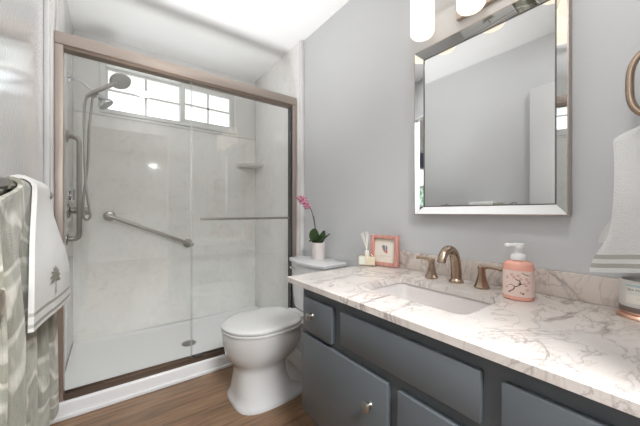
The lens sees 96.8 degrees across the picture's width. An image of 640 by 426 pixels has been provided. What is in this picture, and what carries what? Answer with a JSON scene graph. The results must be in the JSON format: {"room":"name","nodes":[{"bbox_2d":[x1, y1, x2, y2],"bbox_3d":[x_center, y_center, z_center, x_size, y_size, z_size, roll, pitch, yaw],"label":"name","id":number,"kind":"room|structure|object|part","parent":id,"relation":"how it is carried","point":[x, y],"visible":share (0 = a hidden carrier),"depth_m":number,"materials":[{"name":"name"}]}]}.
{"room":"bathroom","nodes":[
{"label":"bathroom","id":0,"kind":"room"},
{"bbox_2d":[0,0,72,370],"bbox_3d":[-1.039,-0.160,0.917,0.140,2.440,2.910,0,0,-36],"label":"wall","id":1,"kind":"structure","parent":0,"point":[21,21],"depth_m":1.17,"materials":[{"name":"white paint"}]},
{"bbox_2d":[0,177,52,198],"bbox_3d":[-0.915,-0.068,0.865,0.077,0.052,0.642,0,0,-36],"label":"towel bar","id":2,"kind":"object","parent":1,"relation":"attached to","point":[5,182],"visible":0.39,"depth_m":0.64,"materials":[{"name":"silver metal"}]},
{"bbox_3d":[-0.740,-0.068,0.628,0.077,0.052,0.052,0,0,-36],"label":"post","id":3,"kind":"part","parent":2,"relation":"part of","materials":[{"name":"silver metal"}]},
{"bbox_2d":[0,176,58,425],"bbox_3d":[-0.762,0.322,0.729,0.077,0.820,0.608,0,0,-36],"label":"bath towel","id":4,"kind":"object","parent":2,"relation":"hanging from","point":[29,374],"visible":0.77,"depth_m":0.63,"materials":[{"name":"beige fabric"}]},
{"bbox_2d":[11,174,70,332],"bbox_3d":[-0.803,0.098,0.801,0.114,0.399,0.422,0,0,-36],"label":"hand towel","id":5,"kind":"object","parent":4,"relation":"on","point":[49,276],"visible":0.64,"depth_m":0.77,"materials":[{"name":"white fabric"}]},
{"bbox_2d":[44,0,50,199],"bbox_3d":[-1.355,-0.160,1.411,0.020,2.440,0.050,0,0,-36],"label":"trim","id":6,"kind":"structure","parent":1,"relation":"attached to","point":[47,3],"depth_m":1.39,"materials":[{"name":"white paint"}]},
{"bbox_2d":[66,130,81,244],"bbox_3d":[-1.573,-0.159,1.821,0.076,0.728,0.076,0,0,-36],"label":"grab bar","id":7,"kind":"object","parent":1,"relation":"attached to","point":[78,236],"visible":1,"depth_m":1.82,"materials":[{"name":"silver metal"}]},
{"bbox_2d":[68,189,88,217],"bbox_3d":[-1.619,-0.060,1.912,0.110,0.190,0.099,0,0,-36],"label":"shower valve","id":8,"kind":"object","parent":1,"relation":"attached to","point":[71,193],"visible":0.66,"depth_m":1.88,"materials":[{"name":"silver metal"}]},
{"bbox_3d":[-1.649,-0.118,1.890,0.037,0.074,0.068,0,0,-36],"label":"lever","id":9,"kind":"part","parent":8,"relation":"part of","materials":[{"name":"silver metal"}]},
{"bbox_2d":[67,73,130,220],"bbox_3d":[-1.493,-0.458,1.937,0.343,1.022,0.126,0,0,-36],"label":"shower head","id":10,"kind":"object","parent":1,"relation":"attached to","point":[117,80],"visible":0.99,"depth_m":1.90},
{"bbox_3d":[-1.585,-0.854,1.887,0.137,0.077,0.019,0,0,-36],"label":"shower arm","id":11,"kind":"part","parent":10,"relation":"part of","materials":[{"name":"silver metal"}]},
{"bbox_3d":[-1.483,-0.845,1.932,0.040,0.163,0.177,0,0,44],"label":"hand shower handle","id":12,"kind":"part","parent":10,"relation":"part of","materials":[{"name":"silver metal"}]},
{"bbox_2d":[50,362,233,424],"bbox_3d":[-0.761,1.049,1.860,1.484,0.022,0.014,0,0,-36],"label":"trim","id":13,"kind":"structure","parent":1,"relation":"attached to","point":[93,408],"depth_m":1.63,"materials":[{"name":"white paint"}]},
{"bbox_2d":[73,29,254,342],"bbox_3d":[-1.346,-0.160,2.567,1.610,2.440,0.132,0,0,-36],"label":"wall","id":14,"kind":"structure","parent":0,"point":[165,179],"depth_m":2.45,"materials":[{"name":"tile"}]},
{"bbox_2d":[103,211,193,247],"bbox_3d":[-1.416,0.150,2.393,0.654,0.330,0.062,0,0,-36],"label":"grab bar","id":15,"kind":"object","parent":14,"relation":"attached to","point":[109,215],"visible":1,"depth_m":2.34,"materials":[{"name":"silver metal"}]},
{"bbox_2d":[73,108,255,139],"bbox_3d":[-1.261,-0.771,2.549,1.446,0.018,0.022,0,0,-36],"label":"trim","id":16,"kind":"structure","parent":14,"relation":"on","point":[74,109],"depth_m":2.45,"materials":[{"name":"white plastic"}]},
{"bbox_2d":[99,62,237,134],"bbox_3d":[-1.306,-1.000,2.580,1.100,0.420,0.118,0,0,-36],"label":"window","id":17,"kind":"structure","parent":14,"relation":"in","point":[104,68],"depth_m":2.58,"materials":[{"name":"white plastic"}]},
{"bbox_3d":[-1.511,-1.000,2.464,0.568,0.356,0.030,0,0,-36],"label":"sash","id":18,"kind":"part","parent":17,"relation":"part of","materials":[{"name":"white plastic"}]},
{"bbox_3d":[-1.079,-1.000,2.734,0.488,0.356,0.030,0,0,-36],"label":"sash","id":19,"kind":"part","parent":17,"relation":"part of","materials":[{"name":"white plastic"}]},
{"bbox_2d":[236,163,263,168],"bbox_3d":[-0.701,-0.474,2.827,0.215,0.022,0.215,0,0,-36],"label":"corner shelf","id":20,"kind":"object","parent":14,"relation":"attached to","point":[243,165],"visible":1,"depth_m":2.80,"materials":[{"name":"stone"}]},
{"bbox_2d":[50,365,314,425],"bbox_3d":[0.077,1.090,-0.441,6.400,0.060,6.800,0,0,-36],"label":"floor","id":21,"kind":"structure","parent":0,"point":[203,400],"depth_m":1.52,"materials":[{"name":"wood"}]},
{"bbox_2d":[56,305,258,417],"bbox_3d":[-1.013,1.014,2.206,1.454,0.092,0.842,0,0,-36],"label":"shower pan","id":22,"kind":"object","parent":21,"relation":"on","point":[97,359],"visible":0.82,"depth_m":1.96,"materials":[{"name":"white plastic"}]},
{"bbox_2d":[54,30,296,402],"bbox_3d":[-0.785,0.021,1.892,1.447,1.907,0.092,0,0,-36],"label":"shower door frame","id":23,"kind":"structure","parent":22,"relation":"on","point":[64,43],"depth_m":1.65,"materials":[{"name":"beige metal"}]},
{"bbox_3d":[-0.791,-0.901,1.900,1.447,0.063,0.072,0,0,-36],"label":"header rail","id":24,"kind":"part","parent":23,"relation":"part of","materials":[{"name":"beige metal"}]},
{"bbox_2d":[221,255,345,415],"bbox_3d":[-0.247,0.690,1.788,0.742,0.740,0.428,0,0,-36],"label":"toilet","id":25,"kind":"object","parent":21,"relation":"on","point":[263,345],"visible":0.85,"depth_m":1.57,"materials":[{"name":"white ceramic"}]},
{"bbox_3d":[-0.347,0.653,1.683,0.456,0.014,0.380,0,0,-36],"label":"seat","id":26,"kind":"part","parent":25,"relation":"part of","materials":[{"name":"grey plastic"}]},
{"bbox_3d":[-0.348,0.631,1.683,0.453,0.024,0.378,0,0,-36],"label":"lid","id":27,"kind":"part","parent":25,"relation":"part of","materials":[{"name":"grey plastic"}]},
{"bbox_3d":[-0.317,0.861,1.706,0.520,0.398,0.376,0,0,-36],"label":"bowl","id":28,"kind":"part","parent":25,"relation":"part of","materials":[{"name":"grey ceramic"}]},
{"bbox_2d":[297,195,329,259],"bbox_3d":[-0.047,0.094,1.999,0.134,0.452,0.362,0,0,-36],"label":"potted orchid","id":29,"kind":"object","parent":25,"relation":"on","point":[318,246],"visible":1,"depth_m":1.96,"materials":[{"name":"white ceramic"}]},
{"bbox_3d":[-0.011,0.262,1.982,0.097,0.116,0.097,0,0,-36],"label":"pot","id":30,"kind":"part","parent":29,"relation":"part of","materials":[{"name":"white ceramic"}]},
{"bbox_3d":[-0.039,0.334,1.943,0.224,0.027,0.426,0,0,-36],"label":"tank lid","id":31,"kind":"part","parent":25,"relation":"part of","materials":[{"name":"grey ceramic"}]},
{"bbox_3d":[-0.033,0.509,1.948,0.208,0.323,0.400,0,0,-36],"label":"tank","id":32,"kind":"part","parent":25,"relation":"part of","materials":[{"name":"grey ceramic"}]},
{"bbox_2d":[302,288,639,425],"bbox_3d":[0.475,0.685,0.930,0.625,0.749,1.126,0,0,-36],"label":"vanity cabinet","id":33,"kind":"object","parent":21,"relation":"on","point":[360,368],"visible":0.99,"depth_m":0.78,"materials":[{"name":"grey wood"}]},
{"bbox_3d":[-0.041,0.410,1.127,0.029,0.031,0.031,0,0,-36],"label":"knob","id":34,"kind":"part","parent":33,"relation":"part of","materials":[{"name":"silver metal"}]},
{"bbox_3d":[-0.007,0.416,1.122,0.020,0.135,0.188,0,0,-36],"label":"drawer","id":35,"kind":"part","parent":33,"relation":"part of","materials":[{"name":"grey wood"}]},
{"bbox_3d":[0.067,0.663,1.021,0.020,0.323,0.458,0,0,-36],"label":"door","id":36,"kind":"part","parent":33,"relation":"part of","materials":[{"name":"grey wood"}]},
{"bbox_3d":[0.145,0.596,0.875,0.029,0.031,0.031,0,0,-36],"label":"knob","id":37,"kind":"part","parent":33,"relation":"part of","materials":[{"name":"silver metal"}]},
{"bbox_3d":[0.301,0.663,0.706,0.020,0.323,0.253,0,0,-36],"label":"door","id":38,"kind":"part","parent":33,"relation":"part of","materials":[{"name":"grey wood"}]},
{"bbox_2d":[287,265,639,417],"bbox_3d":[0.457,0.298,0.974,0.605,0.023,1.221,0,0,-36],"label":"countertop","id":39,"kind":"structure","parent":33,"relation":"on","point":[591,351],"depth_m":0.71,"materials":[{"name":"stone"}]},
{"bbox_2d":[357,232,375,266],"bbox_3d":[0.253,0.194,1.537,0.100,0.185,0.038,0,0,13],"label":"reed diffuser","id":40,"kind":"object","parent":39,"relation":"on","point":[365,259],"visible":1,"depth_m":1.53,"materials":[{"name":"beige glass"}]},
{"bbox_2d":[370,234,399,267],"bbox_3d":[0.348,0.203,1.538,0.168,0.167,0.038,0,0,42],"label":"picture frame","id":41,"kind":"object","parent":39,"relation":"on","point":[386,248],"visible":0.9,"depth_m":1.53,"materials":[{"name":"paint"}]},
{"bbox_2d":[375,238,393,262],"bbox_3d":[0.353,0.203,1.543,0.128,0.131,0.014,0,0,42],"label":"print","id":42,"kind":"object","parent":41,"relation":"attached to","point":[384,247],"depth_m":1.54,"materials":[{"name":"beige paper"}]},
{"bbox_2d":[372,283,491,314],"bbox_3d":[0.383,0.379,1.030,0.300,0.138,0.450,0,0,-36],"label":"sink","id":43,"kind":"object","parent":39,"relation":"in","point":[455,304],"visible":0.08,"depth_m":1.14,"materials":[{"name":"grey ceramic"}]},
{"bbox_2d":[416,245,502,289],"bbox_3d":[0.527,0.209,1.151,0.156,0.156,0.356,0,0,-36],"label":"faucet","id":44,"kind":"object","parent":39,"relation":"on","point":[481,282],"visible":1,"depth_m":1.15,"materials":[{"name":"brown metal"}]},
{"bbox_3d":[0.473,0.206,1.282,0.013,0.020,0.082,0,0,-40],"label":"lever","id":45,"kind":"part","parent":44,"relation":"part of","materials":[{"name":"brown metal"}]},
{"bbox_3d":[0.494,0.244,1.257,0.051,0.086,0.051,0,0,-36],"label":"handle","id":46,"kind":"part","parent":44,"relation":"part of","materials":[{"name":"brown metal"}]},
{"bbox_3d":[0.523,0.203,1.149,0.147,0.145,0.045,0,0,-36],"label":"spout","id":47,"kind":"part","parent":44,"relation":"part of","materials":[{"name":"brown metal"}]},
{"bbox_3d":[0.567,0.279,1.181,0.057,0.016,0.057,0,0,-36],"label":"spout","id":48,"kind":"part","parent":44,"relation":"part of","materials":[{"name":"brown metal"}]},
{"bbox_3d":[0.619,0.244,1.088,0.051,0.086,0.051,0,0,-36],"label":"handle","id":49,"kind":"part","parent":44,"relation":"part of","materials":[{"name":"brown metal"}]},
{"bbox_3d":[0.636,0.206,1.061,0.013,0.020,0.082,0,0,-33],"label":"lever","id":50,"kind":"part","parent":44,"relation":"part of","materials":[{"name":"brown metal"}]},
{"bbox_2d":[503,242,534,301],"bbox_3d":[0.663,0.193,0.949,0.088,0.187,0.065,0,0,36],"label":"soap dispenser","id":51,"kind":"object","parent":39,"relation":"on","point":[518,273],"visible":1,"depth_m":0.93,"materials":[{"name":"pink plastic"}]},
{"bbox_2d":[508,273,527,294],"bbox_3d":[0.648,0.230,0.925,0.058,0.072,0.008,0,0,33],"label":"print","id":52,"kind":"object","parent":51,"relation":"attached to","point":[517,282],"depth_m":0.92,"materials":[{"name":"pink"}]},
{"bbox_2d":[506,273,529,291],"bbox_3d":[0.646,0.226,0.928,0.068,0.056,0.011,0,0,37],"label":"print","id":53,"kind":"object","parent":51,"relation":"attached to","point":[515,282],"depth_m":0.92,"materials":[{"name":"pink"}]},
{"bbox_2d":[616,276,639,321],"bbox_3d":[0.883,0.235,0.777,0.100,0.104,0.100,0,0,-36],"label":"candle","id":54,"kind":"object","parent":39,"relation":"on","point":[629,287],"visible":1,"depth_m":0.77,"materials":[{"name":"white glass"}]},
{"bbox_2d":[619,276,639,308],"bbox_3d":[0.882,0.219,0.777,0.090,0.072,0.089,0,0,-36],"label":"jar","id":55,"kind":"object","parent":54,"relation":"on","point":[629,287],"depth_m":0.77,"materials":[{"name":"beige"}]},
{"bbox_3d":[0.484,0.471,0.458,0.020,0.238,0.340,0,0,-36],"label":"drawer","id":56,"kind":"part","parent":33,"relation":"part of","materials":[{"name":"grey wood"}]},
{"bbox_2d":[68,0,348,81],"bbox_3d":[0.092,-1.430,-0.461,6.400,0.100,6.750,0,0,-36],"label":"ceiling","id":57,"kind":"structure","parent":0,"point":[244,39],"depth_m":2.10,"materials":[{"name":"white paint"}]},
{"bbox_2d":[255,0,639,307],"bbox_3d":[0.237,-0.160,1.861,0.144,2.440,3.150,0,0,-36],"label":"wall","id":58,"kind":"structure","parent":0,"point":[359,62],"depth_m":1.59,"materials":[{"name":"grey paint"}]},
{"bbox_2d":[410,0,496,41],"bbox_3d":[0.616,-0.907,1.131,0.164,0.222,0.536,0,0,-36],"label":"vanity light","id":59,"kind":"object","parent":58,"relation":"attached to","point":[422,12],"visible":1,"depth_m":1.24,"materials":[{"name":"white glass"}]},
{"bbox_3d":[0.463,-0.886,1.287,0.104,0.180,0.104,0,0,-36],"label":"lamp shade","id":60,"kind":"part","parent":59,"relation":"part of","materials":[{"name":"white glass"}]},
{"bbox_3d":[0.592,-0.886,1.113,0.104,0.180,0.104,0,0,-36],"label":"lamp shade","id":61,"kind":"part","parent":59,"relation":"part of","materials":[{"name":"white glass"}]},
{"bbox_3d":[0.673,-0.913,1.173,0.022,0.123,0.218,0,0,-36],"label":"plate","id":62,"kind":"part","parent":59,"relation":"part of","materials":[{"name":"beige metal"}]},
{"bbox_2d":[414,0,571,214],"bbox_3d":[0.655,-0.388,1.177,0.044,0.791,0.587,0,0,-36],"label":"mirror","id":63,"kind":"object","parent":58,"relation":"attached to","point":[493,96],"visible":1,"depth_m":1.12,"materials":[{"name":"silver metal"}]},
{"bbox_2d":[399,250,618,307],"bbox_3d":[0.698,0.243,1.139,0.020,0.088,1.199,0,0,-36],"label":"backsplash","id":64,"kind":"structure","parent":58,"relation":"attached to","point":[601,290],"depth_m":0.98,"materials":[{"name":"stone"}]},
{"bbox_2d":[625,51,639,115],"bbox_3d":[0.945,-0.365,0.743,0.096,0.235,0.194,0,0,-36],"label":"towel ring","id":65,"kind":"object","parent":58,"relation":"attached to","point":[631,101],"visible":1,"depth_m":0.78,"materials":[{"name":"brown metal"}]},
{"bbox_3d":[0.435,-0.160,0.160,1.610,2.440,0.060,0,0,-37],"label":"wall","id":66,"kind":"structure","parent":0,"visible":0},
{"bbox_2d":[0,289,5,314],"bbox_3d":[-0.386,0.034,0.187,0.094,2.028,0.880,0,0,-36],"label":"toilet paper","id":67,"kind":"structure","parent":66,"relation":"in","point":[2,292],"depth_m":0.51,"materials":[{"name":"white paper"}]},
{"bbox_2d":[590,126,639,272],"bbox_3d":[0.899,-0.060,0.709,0.126,0.456,0.317,0,0,-36],"label":"hand towel","id":68,"kind":"object","parent":66,"relation":"attached to","point":[619,252],"visible":1,"depth_m":0.76,"materials":[{"name":"white fabric"}]},
{"label":"outside","id":69,"kind":"structure","parent":0,"visible":0},
{"bbox_2d":[108,71,228,116],"bbox_3d":[-1.561,-1.270,2.950,6.000,0.060,0.740,0,0,-36],"label":"soffit","id":70,"kind":"structure","parent":69,"point":[154,90],"depth_m":3.00,"materials":[{"name":"white paint"}]},
{"bbox_3d":[-0.410,-0.160,2.645,0.012,2.440,0.880,0,0,-37],"label":"wall","id":71,"kind":"structure","parent":0,"visible":0},
{"bbox_2d":[299,39,303,255],"bbox_3d":[-0.146,-0.203,2.274,0.030,2.355,0.030,0,0,-36],"label":"trim","id":72,"kind":"structure","parent":71,"relation":"attached to","point":[301,42],"depth_m":2.26,"materials":[{"name":"white paint"}]}
]}

